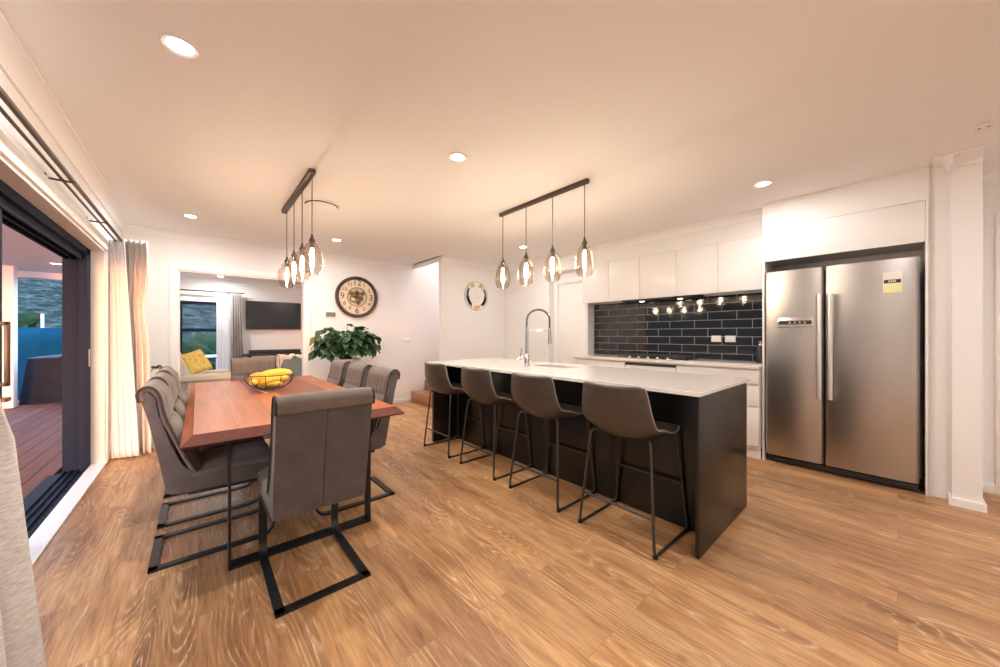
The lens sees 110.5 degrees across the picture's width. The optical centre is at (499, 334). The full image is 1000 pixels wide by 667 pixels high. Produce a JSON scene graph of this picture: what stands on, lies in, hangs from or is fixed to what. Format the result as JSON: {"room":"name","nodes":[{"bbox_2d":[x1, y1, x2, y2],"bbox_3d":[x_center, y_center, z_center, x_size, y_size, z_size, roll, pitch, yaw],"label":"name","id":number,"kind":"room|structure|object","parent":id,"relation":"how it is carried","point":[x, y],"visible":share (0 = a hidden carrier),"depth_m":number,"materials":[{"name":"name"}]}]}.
{"room":"dining room","nodes":[
{"label":"dining room","id":0,"kind":"room"},
{"bbox_2d":[2,224,61,280],"bbox_3d":[-6.229,-1.230,1.504,5.582,0.300,11.450,0,0,-41],"label":"ceiling","id":1,"kind":"structure","parent":0,"point":[32,260],"depth_m":5.37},
{"bbox_2d":[0,69,120,249],"bbox_3d":[-3.061,-0.030,2.307,0.250,2.500,12.700,0,0,-41],"label":"wall","id":2,"kind":"structure","parent":0,"point":[5,83],"depth_m":2.02,"materials":[{"name":"paint"}]},
{"bbox_2d":[0,128,108,566],"bbox_3d":[-2.544,0.180,1.670,0.338,2.180,4.220,0,0,-41],"label":"door","id":3,"kind":"structure","parent":2,"relation":"in","point":[24,207],"depth_m":3.04,"materials":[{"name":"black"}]},
{"bbox_2d":[0,86,122,241],"bbox_3d":[-2.317,-0.908,1.733,0.118,0.067,4.557,0,0,-41],"label":"curtain rod","id":4,"kind":"object","parent":2,"relation":"attached to","point":[6,99],"visible":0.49,"depth_m":1.79,"materials":[{"name":"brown metal"}]},
{"bbox_2d":[0,400,46,666],"bbox_3d":[-1.414,0.125,0.819,0.149,2.160,0.806,0,0,-27],"label":"drape","id":5,"kind":"object","parent":4,"relation":"hanging from","point":[21,640],"visible":1,"depth_m":1.11,"materials":[{"name":"fabric"}]},
{"bbox_2d":[109,240,139,458],"bbox_3d":[-3.697,0.140,3.409,0.221,2.130,0.045,0,0,-31],"label":"sheer curtain","id":6,"kind":"object","parent":4,"relation":"hanging from","point":[123,426],"visible":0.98,"depth_m":3.39,"materials":[{"name":"white fabric"}]},
{"bbox_2d":[122,239,152,453],"bbox_3d":[-3.674,0.125,3.514,0.232,2.160,0.074,0,0,-29],"label":"drape","id":7,"kind":"object","parent":4,"relation":"hanging from","point":[137,264],"visible":0.56,"depth_m":3.52,"materials":[{"name":"fabric"}]},
{"bbox_2d":[0,8,130,230],"bbox_3d":[-1.549,-1.238,0.826,0.085,0.085,8.480,0,0,-41],"label":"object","id":8,"kind":"structure","parent":2,"relation":"attached to","point":[16,63],"depth_m":1.93,"materials":[{"name":"paint"}]},
{"bbox_2d":[180,281,301,364],"bbox_3d":[-5.663,-0.030,8.428,3.868,2.500,0.150,0,0,-41],"label":"wall","id":9,"kind":"structure","parent":0,"point":[253,339],"depth_m":8.27,"materials":[{"name":"paint"}]},
{"bbox_2d":[180,297,215,353],"bbox_3d":[-6.460,0.070,7.682,1.110,1.740,0.110,0,0,-41],"label":"window","id":10,"kind":"structure","parent":9,"relation":"in","point":[183,300],"depth_m":7.46,"materials":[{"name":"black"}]},
{"bbox_2d":[180,289,243,293],"bbox_3d":[-6.418,-0.949,7.557,1.350,0.028,0.172,0,0,-41],"label":"curtain rod","id":11,"kind":"object","parent":9,"relation":"attached to","point":[180,289],"visible":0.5,"depth_m":7.55,"materials":[{"name":"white metal"}]},
{"bbox_2d":[216,293,229,379],"bbox_3d":[-6.154,0.138,7.740,0.272,2.135,0.054,0,0,-41],"label":"sheer curtain","id":12,"kind":"object","parent":11,"relation":"hanging from","point":[222,299],"visible":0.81,"depth_m":7.73,"materials":[{"name":"white fabric"}]},
{"bbox_2d":[230,293,242,380],"bbox_3d":[-5.955,0.133,7.861,0.252,2.145,0.090,0,0,-41],"label":"drape","id":13,"kind":"object","parent":11,"relation":"hanging from","point":[236,326],"visible":0.59,"depth_m":7.83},
{"bbox_2d":[180,276,301,289],"bbox_3d":[-5.624,-1.198,8.307,3.768,0.085,0.085,0,0,-41],"label":"trim","id":14,"kind":"structure","parent":9,"relation":"attached to","point":[182,278],"depth_m":7.97,"materials":[{"name":"paint"}]},
{"bbox_2d":[246,301,300,329],"bbox_3d":[-5.483,-0.469,8.437,1.115,0.663,0.074,0,0,-41],"label":"television","id":15,"kind":"object","parent":9,"relation":"attached to","point":[259,314],"visible":1,"depth_m":8.39,"materials":[{"name":"black"}]},
{"bbox_2d":[180,273,301,285],"bbox_3d":[-4.496,-1.290,6.760,4.300,0.100,4.100,0,0,-41],"label":"ceiling","id":16,"kind":"structure","parent":0,"point":[181,274],"depth_m":7.75,"materials":[{"name":"paint"}]},
{"bbox_2d":[121,231,437,399],"bbox_3d":[-2.419,-0.880,5.770,5.268,4.200,0.120,0,0,-41],"label":"wall","id":17,"kind":"structure","parent":0,"point":[407,303],"depth_m":5.54,"materials":[{"name":"paint"}]},
{"bbox_2d":[169,263,309,378],"bbox_3d":[-3.511,0.168,4.809,1.553,2.105,0.136,0,0,-41],"label":"trim","id":18,"kind":"structure","parent":17,"relation":"attached to","point":[175,269],"depth_m":4.52,"materials":[{"name":"white"}]},
{"bbox_2d":[123,224,413,269],"bbox_3d":[-2.955,-1.238,5.168,3.668,0.085,0.085,0,0,-41],"label":"trim","id":19,"kind":"structure","parent":17,"relation":"attached to","point":[133,228],"depth_m":4.75,"materials":[{"name":"paint"}]},
{"bbox_2d":[324,311,336,317],"bbox_3d":[-2.668,-0.320,5.460,0.175,0.105,0.020,0,0,-41],"label":"thermostat","id":20,"kind":"object","parent":17,"relation":"attached to","point":[327,314],"visible":1,"depth_m":5.45,"materials":[{"name":"white plastic"}]},
{"bbox_2d":[335,276,377,316],"bbox_3d":[-2.348,-0.625,5.702,0.670,0.670,0.067,0,0,-41],"label":"wall clock","id":21,"kind":"object","parent":17,"relation":"attached to","point":[355,296],"visible":1,"depth_m":5.70,"materials":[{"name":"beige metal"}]},
{"bbox_2d":[393,397,410,403],"bbox_3d":[-2.255,1.183,5.824,1.670,0.075,0.014,0,0,-41],"label":"baseboard","id":22,"kind":"structure","parent":17,"relation":"attached to","point":[402,400],"depth_m":6.25,"materials":[{"name":"white"}]},
{"bbox_2d":[438,260,504,360],"bbox_3d":[-0.420,-0.880,6.153,1.490,4.200,0.090,0,0,-41],"label":"wall","id":23,"kind":"structure","parent":0,"point":[464,332],"depth_m":5.99,"materials":[{"name":"paint"}]},
{"bbox_2d":[441,255,504,271],"bbox_3d":[-0.400,-1.238,6.054,1.390,0.085,0.085,0,0,-41],"label":"trim","id":24,"kind":"structure","parent":23,"relation":"attached to","point":[444,258],"depth_m":5.97,"materials":[{"name":"paint"}]},
{"bbox_2d":[464,281,487,309],"bbox_3d":[-0.414,-0.685,6.085,0.507,0.507,0.019,0,0,-41],"label":"round plaque","id":25,"kind":"object","parent":23,"relation":"attached to","point":[476,296],"visible":1,"depth_m":6.08,"materials":[{"name":"ceramic"}]},
{"bbox_2d":[0,0,999,265],"bbox_3d":[0.914,-1.330,2.971,7.118,0.100,8.480,0,0,-41],"label":"ceiling","id":26,"kind":"structure","parent":0,"point":[673,112],"depth_m":1.93,"materials":[{"name":"paint"}]},
{"bbox_2d":[159,33,199,58],"bbox_3d":[-1.418,-1.276,1.536,0.132,0.007,0.132,0,0,-41],"label":"recessed light","id":27,"kind":"object","parent":26,"relation":"in","point":[176,45],"visible":1,"depth_m":1.53,"materials":[{"name":"white"}]},
{"bbox_2d":[182,214,198,218],"bbox_3d":[-3.329,-1.276,3.731,0.132,0.007,0.132,0,0,-41],"label":"recessed light","id":28,"kind":"object","parent":26,"relation":"in","point":[184,215],"visible":1,"depth_m":3.74,"materials":[{"name":"white"}]},
{"bbox_2d":[281,168,323,287],"bbox_3d":[-1.814,-0.876,3.098,0.160,0.808,1.245,0,0,-41],"label":"pendant light","id":29,"kind":"object","parent":26,"relation":"hanging from","point":[311,172],"visible":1,"depth_m":2.94,"materials":[{"name":"brown metal"}]},
{"bbox_2d":[301,198,340,212],"bbox_3d":[-1.756,-1.265,3.417,0.350,0.030,0.350,0,0,-41],"label":"ceiling vent","id":30,"kind":"object","parent":26,"relation":"in","point":[320,205],"visible":0.98,"depth_m":3.37,"materials":[{"name":"paint"}]},
{"bbox_2d":[449,152,466,161],"bbox_3d":[-0.303,-1.276,2.494,0.132,0.007,0.132,0,0,-41],"label":"recessed light","id":31,"kind":"object","parent":26,"relation":"in","point":[456,156],"visible":1,"depth_m":2.49,"materials":[{"name":"white"}]},
{"bbox_2d":[495,178,594,287],"bbox_3d":[0.365,-0.883,3.250,0.160,0.794,1.178,0,0,-41],"label":"pendant light","id":32,"kind":"object","parent":26,"relation":"hanging from","point":[585,181],"visible":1,"depth_m":3.12,"materials":[{"name":"brown metal"}]},
{"bbox_2d":[754,180,772,187],"bbox_3d":[2.229,-1.276,2.937,0.132,0.007,0.132,0,0,-41],"label":"recessed light","id":33,"kind":"object","parent":26,"relation":"in","point":[769,182],"visible":1,"depth_m":2.94,"materials":[{"name":"white"}]},
{"bbox_2d":[974,121,993,132],"bbox_3d":[2.964,-1.273,2.124,0.100,0.014,0.060,0,0,-41],"label":"bracket","id":34,"kind":"object","parent":26,"relation":"attached to","point":[985,126],"visible":1,"depth_m":2.12,"materials":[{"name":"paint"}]},
{"bbox_2d":[32,401,999,666],"bbox_3d":[-0.408,1.280,4.618,6.948,0.120,12.700,0,0,-41],"label":"floor","id":35,"kind":"structure","parent":0,"point":[818,568],"depth_m":1.75,"materials":[{"name":"brown wood"}]},
{"bbox_2d":[151,365,162,447],"bbox_3d":[-3.811,0.775,3.771,0.190,0.890,0.180,0,0,4],"label":"sprig","id":36,"kind":"object","parent":35,"relation":"on","point":[157,366],"visible":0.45,"depth_m":3.79,"materials":[{"name":"white"}]},
{"bbox_2d":[157,366,187,498],"bbox_3d":[-2.442,0.740,2.912,0.618,0.960,0.426,0,0,-41],"label":"dining chair","id":37,"kind":"object","parent":35,"relation":"on","point":[182,396],"visible":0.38,"depth_m":2.67,"materials":[{"name":"beige fabric"}]},
{"bbox_2d":[135,378,275,574],"bbox_3d":[-1.730,0.740,2.094,0.618,0.960,0.426,0,0,-41],"label":"dining chair","id":38,"kind":"object","parent":35,"relation":"on","point":[191,470],"visible":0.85,"depth_m":1.91,"materials":[{"name":"beige fabric"}]},
{"bbox_2d":[180,352,230,396],"bbox_3d":[-4.801,0.700,5.526,0.820,1.040,0.880,0,0,-41],"label":"armchair","id":39,"kind":"object","parent":35,"relation":"on","point":[187,380],"visible":0.26,"depth_m":5.22,"materials":[{"name":"beige fabric"}]},
{"bbox_2d":[180,349,212,374],"bbox_3d":[-4.739,0.425,5.394,0.224,0.407,0.427,0,0,9],"label":"cushion","id":40,"kind":"object","parent":39,"relation":"on","point":[196,361],"visible":0.89,"depth_m":5.35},
{"bbox_2d":[151,371,264,529],"bbox_3d":[-2.084,0.740,2.501,0.618,0.960,0.426,0,0,-41],"label":"dining chair","id":41,"kind":"object","parent":35,"relation":"on","point":[179,407],"visible":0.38,"depth_m":2.37,"materials":[{"name":"beige fabric"}]},
{"bbox_2d":[230,357,275,438],"bbox_3d":[-2.697,0.740,3.842,0.426,0.960,0.618,0,0,-41],"label":"dining chair","id":42,"kind":"object","parent":35,"relation":"on","point":[240,367],"visible":0.38,"depth_m":3.96,"materials":[{"name":"beige fabric"}]},
{"bbox_2d":[241,352,301,357],"bbox_3d":[-5.207,0.828,8.329,1.610,0.785,0.400,0,0,-41],"label":"media console","id":43,"kind":"object","parent":35,"relation":"on","point":[247,355],"visible":0.17,"depth_m":7.94,"materials":[{"name":"black"}]},
{"bbox_2d":[249,349,300,353],"bbox_3d":[-5.313,0.390,8.209,1.028,0.090,0.120,0,0,-41],"label":"soundbar","id":44,"kind":"object","parent":43,"relation":"on","point":[275,350],"visible":0.92,"depth_m":8.16,"materials":[{"name":"black"}]},
{"bbox_2d":[276,356,301,376],"bbox_3d":[-3.573,0.800,6.887,1.540,0.840,0.880,0,0,-41],"label":"sofa","id":45,"kind":"object","parent":35,"relation":"on","point":[294,364],"visible":0.06,"depth_m":6.21,"materials":[{"name":"grey fabric"}]},
{"bbox_2d":[277,353,301,368],"bbox_3d":[-3.572,0.605,6.463,0.977,0.545,0.308,0,0,-41],"label":"throw blanket","id":46,"kind":"object","parent":45,"relation":"on","point":[279,356],"visible":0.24,"depth_m":6.15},
{"bbox_2d":[180,375,404,570],"bbox_3d":[-1.831,0.845,2.838,1.090,0.751,2.419,0,0,-41],"label":"dining table","id":47,"kind":"object","parent":35,"relation":"on","point":[219,412],"visible":0.63,"depth_m":2.16,"materials":[{"name":"brown"}]},
{"bbox_2d":[244,372,293,388],"bbox_3d":[-2.006,0.403,3.026,0.366,0.128,0.366,0,0,-41],"label":"wire bowl","id":48,"kind":"object","parent":47,"relation":"on","point":[248,376],"visible":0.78,"depth_m":2.95,"materials":[{"name":"black"}]},
{"bbox_2d":[249,379,257,384],"bbox_3d":[-2.052,0.395,2.888,0.061,0.048,0.048,0,0,-41],"label":"lemon","id":49,"kind":"object","parent":48,"relation":"in","point":[254,381],"visible":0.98,"depth_m":2.87,"materials":[{"name":"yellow food"}]},
{"bbox_2d":[248,371,267,383],"bbox_3d":[-2.063,0.368,2.962,0.143,0.118,0.113,0,0,-41],"label":"banana","id":50,"kind":"object","parent":48,"relation":"in","point":[259,379],"visible":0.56,"depth_m":2.92,"materials":[{"name":"yellow food"}]},
{"bbox_2d":[255,381,282,386],"bbox_3d":[-1.987,0.418,2.982,0.212,0.058,0.054,0,0,-13],"label":"banana","id":51,"kind":"object","parent":48,"relation":"in","point":[276,383],"visible":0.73,"depth_m":2.97,"materials":[{"name":"yellow food"}]},
{"bbox_2d":[256,375,288,384],"bbox_3d":[-1.963,0.387,2.982,0.259,0.085,0.060,0,0,-26],"label":"banana","id":52,"kind":"object","parent":48,"relation":"in","point":[274,378],"visible":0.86,"depth_m":2.97,"materials":[{"name":"yellow food"}]},
{"bbox_2d":[262,368,292,375],"bbox_3d":[-1.984,0.339,3.038,0.292,0.089,0.072,0,0,-20],"label":"banana","id":53,"kind":"object","parent":48,"relation":"in","point":[281,371],"visible":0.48,"depth_m":3.03,"materials":[{"name":"yellow food"}]},
{"bbox_2d":[257,386,374,618],"bbox_3d":[-0.984,0.740,1.823,0.426,0.960,0.618,0,0,-41],"label":"dining chair","id":54,"kind":"object","parent":35,"relation":"on","point":[318,450],"visible":1,"depth_m":1.63,"materials":[{"name":"grey fabric"}]},
{"bbox_2d":[327,359,350,386],"bbox_3d":[-1.859,0.740,3.460,0.618,0.960,0.426,0,0,-41],"label":"dining chair","id":55,"kind":"object","parent":35,"relation":"on","point":[338,368],"visible":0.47,"depth_m":3.49,"materials":[{"name":"beige fabric"}]},
{"bbox_2d":[308,324,380,362],"bbox_3d":[-2.251,0.524,5.155,1.041,1.392,0.705,0,0,-34],"label":"potted plant","id":56,"kind":"object","parent":35,"relation":"on","point":[357,342],"visible":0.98,"depth_m":5.02,"materials":[{"name":"green"}]},
{"bbox_2d":[335,358,360,362],"bbox_3d":[-2.329,0.790,5.292,0.390,0.860,0.390,0,0,-41],"label":"planter","id":57,"kind":"object","parent":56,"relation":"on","point":[358,360],"depth_m":5.21,"materials":[{"name":"white"}]},
{"bbox_2d":[315,365,399,515],"bbox_3d":[-1.140,0.740,2.634,0.618,0.960,0.426,0,0,-41],"label":"dining chair","id":58,"kind":"object","parent":35,"relation":"on","point":[383,380],"visible":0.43,"depth_m":2.62,"materials":[{"name":"beige fabric"}]},
{"bbox_2d":[343,362,371,388],"bbox_3d":[-1.494,0.740,3.042,0.618,0.960,0.426,0,0,-41],"label":"dining chair","id":59,"kind":"object","parent":35,"relation":"on","point":[357,373],"visible":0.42,"depth_m":3.10,"materials":[{"name":"beige fabric"}]},
{"bbox_2d":[411,380,431,407],"bbox_3d":[-0.717,0.745,6.563,1.640,0.950,0.889,0,0,-41],"label":"staircase","id":60,"kind":"structure","parent":35,"relation":"on","point":[421,397],"depth_m":6.17,"materials":[{"name":"brown wood"}]},
{"bbox_2d":[423,362,484,458],"bbox_3d":[-0.526,0.753,3.735,0.527,0.934,0.513,0,0,-41],"label":"bar stool","id":61,"kind":"object","parent":35,"relation":"on","point":[436,375],"visible":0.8,"depth_m":3.56,"materials":[{"name":"black"}]},
{"bbox_2d":[459,366,531,480],"bbox_3d":[-0.070,0.753,3.212,0.527,0.934,0.513,0,0,-41],"label":"bar stool","id":62,"kind":"object","parent":35,"relation":"on","point":[477,383],"visible":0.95,"depth_m":3.04,"materials":[{"name":"black"}]},
{"bbox_2d":[508,372,595,512],"bbox_3d":[0.380,0.753,2.695,0.527,0.934,0.513,0,0,-41],"label":"bar stool","id":63,"kind":"object","parent":35,"relation":"on","point":[535,395],"visible":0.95,"depth_m":2.53,"materials":[{"name":"black"}]},
{"bbox_2d":[432,366,746,558],"bbox_3d":[0.489,0.773,3.230,0.920,0.893,2.812,0,0,-41],"label":"kitchen island","id":64,"kind":"object","parent":35,"relation":"on","point":[712,433],"visible":0.56,"depth_m":2.39,"materials":[{"name":"grey"}]},
{"bbox_2d":[428,358,751,396],"bbox_3d":[0.479,0.316,3.220,0.983,0.023,2.863,0,0,-41],"label":"island countertop","id":65,"kind":"structure","parent":64,"relation":"on","point":[679,383],"depth_m":2.55,"materials":[{"name":"white stone"}]},
{"bbox_2d":[517,308,551,365],"bbox_3d":[0.338,0.021,3.433,0.348,0.567,0.063,0,0,16],"label":"tap","id":66,"kind":"object","parent":65,"relation":"on","point":[525,357],"visible":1,"depth_m":3.44,"materials":[{"name":"silver metal"}]},
{"bbox_2d":[575,358,625,367],"bbox_3d":[1.549,0.775,4.897,0.570,0.890,0.770,0,0,-41],"label":"base cabinet","id":67,"kind":"object","parent":35,"relation":"on","point":[608,363],"visible":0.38,"depth_m":4.68,"materials":[{"name":"white"}]},
{"bbox_2d":[578,381,688,560],"bbox_3d":[0.821,0.753,2.189,0.527,0.934,0.513,0,0,-41],"label":"bar stool","id":68,"kind":"object","parent":35,"relation":"on","point":[620,411],"visible":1,"depth_m":2.03,"materials":[{"name":"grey leather"}]},
{"bbox_2d":[625,361,676,371],"bbox_3d":[2.010,0.775,4.367,0.572,0.890,0.625,0,0,-41],"label":"base cabinet","id":69,"kind":"object","parent":35,"relation":"on","point":[634,365],"visible":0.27,"depth_m":4.16,"materials":[{"name":"white"}]},
{"bbox_2d":[677,364,761,458],"bbox_3d":[2.472,0.775,3.838,0.570,0.890,0.770,0,0,-41],"label":"base cabinet","id":70,"kind":"object","parent":35,"relation":"on","point":[754,387],"visible":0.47,"depth_m":3.42,"materials":[{"name":"white"}]},
{"bbox_2d":[573,354,761,368],"bbox_3d":[2.001,0.315,4.369,0.602,0.034,2.190,0,0,-41],"label":"countertop","id":71,"kind":"structure","parent":70,"relation":"on","point":[699,362],"depth_m":3.90,"materials":[{"name":"white stone"}]},
{"bbox_2d":[618,353,696,360],"bbox_3d":[1.982,0.274,4.432,0.430,0.048,0.880,0,0,-41],"label":"gas cooktop","id":72,"kind":"object","parent":71,"relation":"in","point":[630,355],"visible":1,"depth_m":4.30,"materials":[{"name":"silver metal"}]},
{"bbox_2d":[756,341,761,362],"bbox_3d":[2.766,0.181,3.676,0.075,0.234,0.075,0,0,11],"label":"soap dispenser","id":73,"kind":"object","parent":71,"relation":"on","point":[758,348],"visible":0.74,"depth_m":3.66,"materials":[{"name":"grey"}]},
{"bbox_2d":[766,257,918,490],"bbox_3d":[3.033,0.303,3.133,0.511,1.810,0.956,0,0,-41],"label":"fridge","id":74,"kind":"object","parent":35,"relation":"on","point":[842,352],"visible":1,"depth_m":2.95,"materials":[{"name":"grey"}]},
{"bbox_2d":[883,271,901,292],"bbox_3d":[3.109,-0.419,2.747,0.003,0.165,0.102,0,0,-41],"label":"energy label","id":75,"kind":"object","parent":74,"relation":"attached to","point":[892,281],"visible":1,"depth_m":2.75,"materials":[{"name":"beige paper"}]},
{"bbox_2d":[762,199,928,495],"bbox_3d":[3.098,0.096,3.177,0.505,2.249,1.027,0,0,-41],"label":"refrigerator surround","id":76,"kind":"object","parent":35,"relation":"on","point":[904,227],"visible":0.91,"depth_m":2.95,"materials":[{"name":"white"}]},
{"bbox_2d":[505,263,553,361],"bbox_3d":[0.560,-0.030,6.231,0.290,2.500,1.080,0,0,-41],"label":"wall","id":77,"kind":"structure","parent":0,"point":[535,292],"depth_m":6.03,"materials":[{"name":"paint"}]},
{"bbox_2d":[554,269,594,354],"bbox_3d":[1.229,-0.030,5.653,0.280,2.500,0.670,0,0,-41],"label":"wall","id":78,"kind":"structure","parent":0,"point":[570,274],"depth_m":5.37,"materials":[{"name":"paint"}]},
{"bbox_2d":[554,276,585,363],"bbox_3d":[1.157,0.155,5.588,0.114,2.130,0.663,0,0,-41],"label":"door","id":79,"kind":"structure","parent":78,"relation":"in","point":[569,308],"depth_m":5.59,"materials":[{"name":"white"}]},
{"bbox_2d":[549,166,928,273],"bbox_3d":[2.144,-1.153,4.278,0.506,0.255,3.945,0,0,-41],"label":"wall","id":80,"kind":"structure","parent":0,"point":[910,186],"depth_m":3.18,"materials":[{"name":"paint"}]},
{"bbox_2d":[505,208,761,271],"bbox_3d":[1.376,-1.238,5.008,0.085,0.085,3.995,0,0,-41],"label":"trim","id":81,"kind":"structure","parent":80,"relation":"attached to","point":[756,214],"depth_m":4.35,"materials":[{"name":"paint"}]},
{"bbox_2d":[952,145,984,168],"bbox_3d":[3.258,-1.238,2.414,0.085,0.085,0.130,0,0,-41],"label":"trim","id":82,"kind":"structure","parent":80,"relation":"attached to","point":[973,155],"depth_m":2.42,"materials":[{"name":"paint"}]},
{"bbox_2d":[595,250,921,361],"bbox_3d":[2.668,-0.030,4.138,0.100,2.500,3.505,0,0,-41],"label":"wall","id":83,"kind":"structure","parent":0,"point":[916,250],"depth_m":3.67,"materials":[{"name":"paint"}]},
{"bbox_2d":[583,263,619,303],"bbox_3d":[1.506,-0.745,5.145,0.330,0.550,0.438,0,0,-41],"label":"upper cabinet","id":84,"kind":"object","parent":83,"relation":"attached to","point":[596,286],"visible":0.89,"depth_m":5.03,"materials":[{"name":"white"}]},
{"bbox_2d":[609,257,639,301],"bbox_3d":[1.798,-0.745,4.809,0.330,0.550,0.448,0,0,-41],"label":"upper cabinet","id":85,"kind":"object","parent":83,"relation":"attached to","point":[624,275],"visible":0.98,"depth_m":4.69,"materials":[{"name":"white"}]},
{"bbox_2d":[640,251,675,298],"bbox_3d":[2.097,-0.745,4.466,0.330,0.550,0.458,0,0,-41],"label":"upper cabinet","id":86,"kind":"object","parent":83,"relation":"attached to","point":[657,271],"visible":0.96,"depth_m":4.34,"materials":[{"name":"white"}]},
{"bbox_2d":[622,294,703,302],"bbox_3d":[2.086,-0.471,4.502,0.260,0.042,0.950,0,0,-41],"label":"range hood","id":87,"kind":"object","parent":86,"relation":"attached to","point":[697,295],"visible":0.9,"depth_m":4.41,"materials":[{"name":"grey"}]},
{"bbox_2d":[594,292,761,361],"bbox_3d":[2.207,-0.086,4.577,0.016,0.763,2.233,0,0,-41],"label":"backsplash","id":88,"kind":"structure","parent":83,"relation":"attached to","point":[685,326],"depth_m":4.41,"materials":[{"name":"grey tile"}]},
{"bbox_2d":[711,336,720,341],"bbox_3d":[2.575,0.045,4.131,0.018,0.074,0.103,0,0,-41],"label":"power outlet","id":89,"kind":"object","parent":88,"relation":"attached to","point":[713,338],"visible":1,"depth_m":4.13,"materials":[{"name":"white plastic"}]},
{"bbox_2d":[725,336,735,341],"bbox_3d":[2.671,0.045,4.021,0.018,0.074,0.105,0,0,-41],"label":"power outlet","id":90,"kind":"object","parent":88,"relation":"attached to","point":[727,338],"visible":1,"depth_m":4.01,"materials":[{"name":"white plastic"}]},
{"bbox_2d":[676,243,723,295],"bbox_3d":[2.394,-0.745,4.125,0.330,0.550,0.443,0,0,-41],"label":"upper cabinet","id":91,"kind":"object","parent":83,"relation":"attached to","point":[696,267],"visible":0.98,"depth_m":4.00,"materials":[{"name":"white"}]},
{"bbox_2d":[718,236,761,292],"bbox_3d":[2.682,-0.745,3.795,0.330,0.550,0.428,0,0,-41],"label":"upper cabinet","id":92,"kind":"object","parent":83,"relation":"attached to","point":[739,261],"visible":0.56,"depth_m":3.69,"materials":[{"name":"white"}]},
{"bbox_2d":[929,166,950,498],"bbox_3d":[3.480,-0.030,2.757,0.490,2.500,0.105,0,0,-41],"label":"wall","id":93,"kind":"structure","parent":0,"point":[939,178],"depth_m":2.60,"materials":[{"name":"paint"}]},
{"bbox_2d":[932,153,952,173],"bbox_3d":[3.227,-1.238,2.530,0.190,0.085,0.085,0,0,-41],"label":"trim","id":94,"kind":"structure","parent":93,"relation":"attached to","point":[944,161],"depth_m":2.49,"materials":[{"name":"paint"}]},
{"bbox_2d":[951,162,982,503],"bbox_3d":[3.507,-0.030,2.631,0.575,2.500,0.130,0,0,-41],"label":"pillar","id":95,"kind":"structure","parent":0,"point":[966,181],"depth_m":2.44,"materials":[{"name":"paint"}]},
{"bbox_2d":[947,492,986,512],"bbox_3d":[3.480,1.192,2.607,0.536,0.055,0.160,0,0,-41],"label":"baseboard","id":96,"kind":"structure","parent":95,"relation":"attached to","point":[966,504],"depth_m":2.43,"materials":[{"name":"white"}]},
{"bbox_2d":[983,179,999,483],"bbox_3d":[4.502,-0.030,1.942,0.100,2.500,2.215,0,0,-41],"label":"wall","id":97,"kind":"structure","parent":0,"point":[991,189],"depth_m":2.68,"materials":[{"name":"paint"}]},
{"bbox_2d":[983,482,994,493],"bbox_3d":[3.770,1.183,2.694,0.015,0.075,0.090,0,0,-41],"label":"baseboard","id":98,"kind":"structure","parent":97,"relation":"attached to","point":[987,487],"depth_m":2.68,"materials":[{"name":"white"}]},
{"bbox_2d":[983,164,999,181],"bbox_3d":[4.432,-1.238,1.881,0.085,0.085,2.215,0,0,-41],"label":"trim","id":99,"kind":"structure","parent":97,"relation":"attached to","point":[992,172],"depth_m":2.65,"materials":[{"name":"paint"}]},
{"bbox_2d":[995,213,999,494],"bbox_3d":[4.133,0.145,2.353,0.116,2.150,0.900,0,0,-41],"label":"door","id":100,"kind":"structure","parent":97,"relation":"in","point":[997,215],"depth_m":2.65,"materials":[{"name":"white"}]},
{"label":"outside","id":101,"kind":"structure","parent":0,"visible":0},
{"bbox_2d":[4,401,61,498],"bbox_3d":[-6.338,1.330,1.574,5.510,0.120,11.700,0,0,-41],"label":"deck","id":102,"kind":"object","parent":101,"point":[36,429],"depth_m":4.17,"materials":[{"name":"wood"}]},
{"bbox_2d":[2,265,17,408],"bbox_3d":[-8.600,0.035,6.036,0.200,2.470,0.200,0,0,-41],"label":"post","id":103,"kind":"object","parent":102,"relation":"on","point":[9,273],"visible":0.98,"depth_m":6.01,"materials":[{"name":"white"}]},
{"bbox_2d":[19,355,61,404],"bbox_3d":[-8.352,0.715,6.977,1.511,1.110,0.750,0,0,-41],"label":"hot tub","id":104,"kind":"object","parent":102,"relation":"on","point":[42,380],"visible":0.47,"depth_m":6.42,"materials":[{"name":"black"}]},
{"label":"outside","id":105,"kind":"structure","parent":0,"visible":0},
{"bbox_3d":[-3.022,1.745,3.469,26.000,0.150,21.200,0,0,-41],"label":"ground","id":106,"kind":"structure","parent":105,"visible":0},
{"bbox_2d":[18,312,44,327],"bbox_3d":[-12.527,0.407,8.292,2.576,2.425,1.055,0,0,-41],"label":"bush","id":107,"kind":"object","parent":106,"relation":"on","point":[25,319],"visible":0.16,"depth_m":8.71,"materials":[{"name":"green plant"}]},
{"bbox_2d":[18,314,61,400],"bbox_3d":[-12.176,0.570,7.888,6.000,2.201,0.250,0,0,-41],"label":"fence","id":108,"kind":"object","parent":106,"relation":"on","point":[32,342],"visible":0.1,"depth_m":8.54,"materials":[{"name":"blue metal"}]},
{"bbox_2d":[18,278,215,341],"bbox_3d":[-21.271,-3.423,9.593,46.024,10.185,88.199,0,0,21],"label":"water","id":109,"kind":"structure","parent":106,"relation":"on","point":[44,297],"depth_m":16.27,"materials":[{"name":"blue liquid"}]},
{"bbox_2d":[183,332,215,369],"bbox_3d":[-8.874,0.856,10.448,2.290,2.021,1.227,0,0,-41],"label":"bush","id":110,"kind":"object","parent":106,"relation":"on","point":[203,341],"visible":0.13,"depth_m":10.24,"materials":[{"name":"green plant"}]},
{"bbox_3d":[-0.715,-0.930,6.605,1.800,4.300,1.100,0,0,-41],"label":"wall","id":111,"kind":"structure","parent":0,"visible":0},
{"bbox_2d":[413,256,440,268],"bbox_3d":[-1.267,-1.252,6.025,0.055,0.065,1.010,0,0,-41],"label":"trim","id":112,"kind":"structure","parent":111,"relation":"attached to","point":[435,260],"depth_m":6.00,"materials":[{"name":"paint"}]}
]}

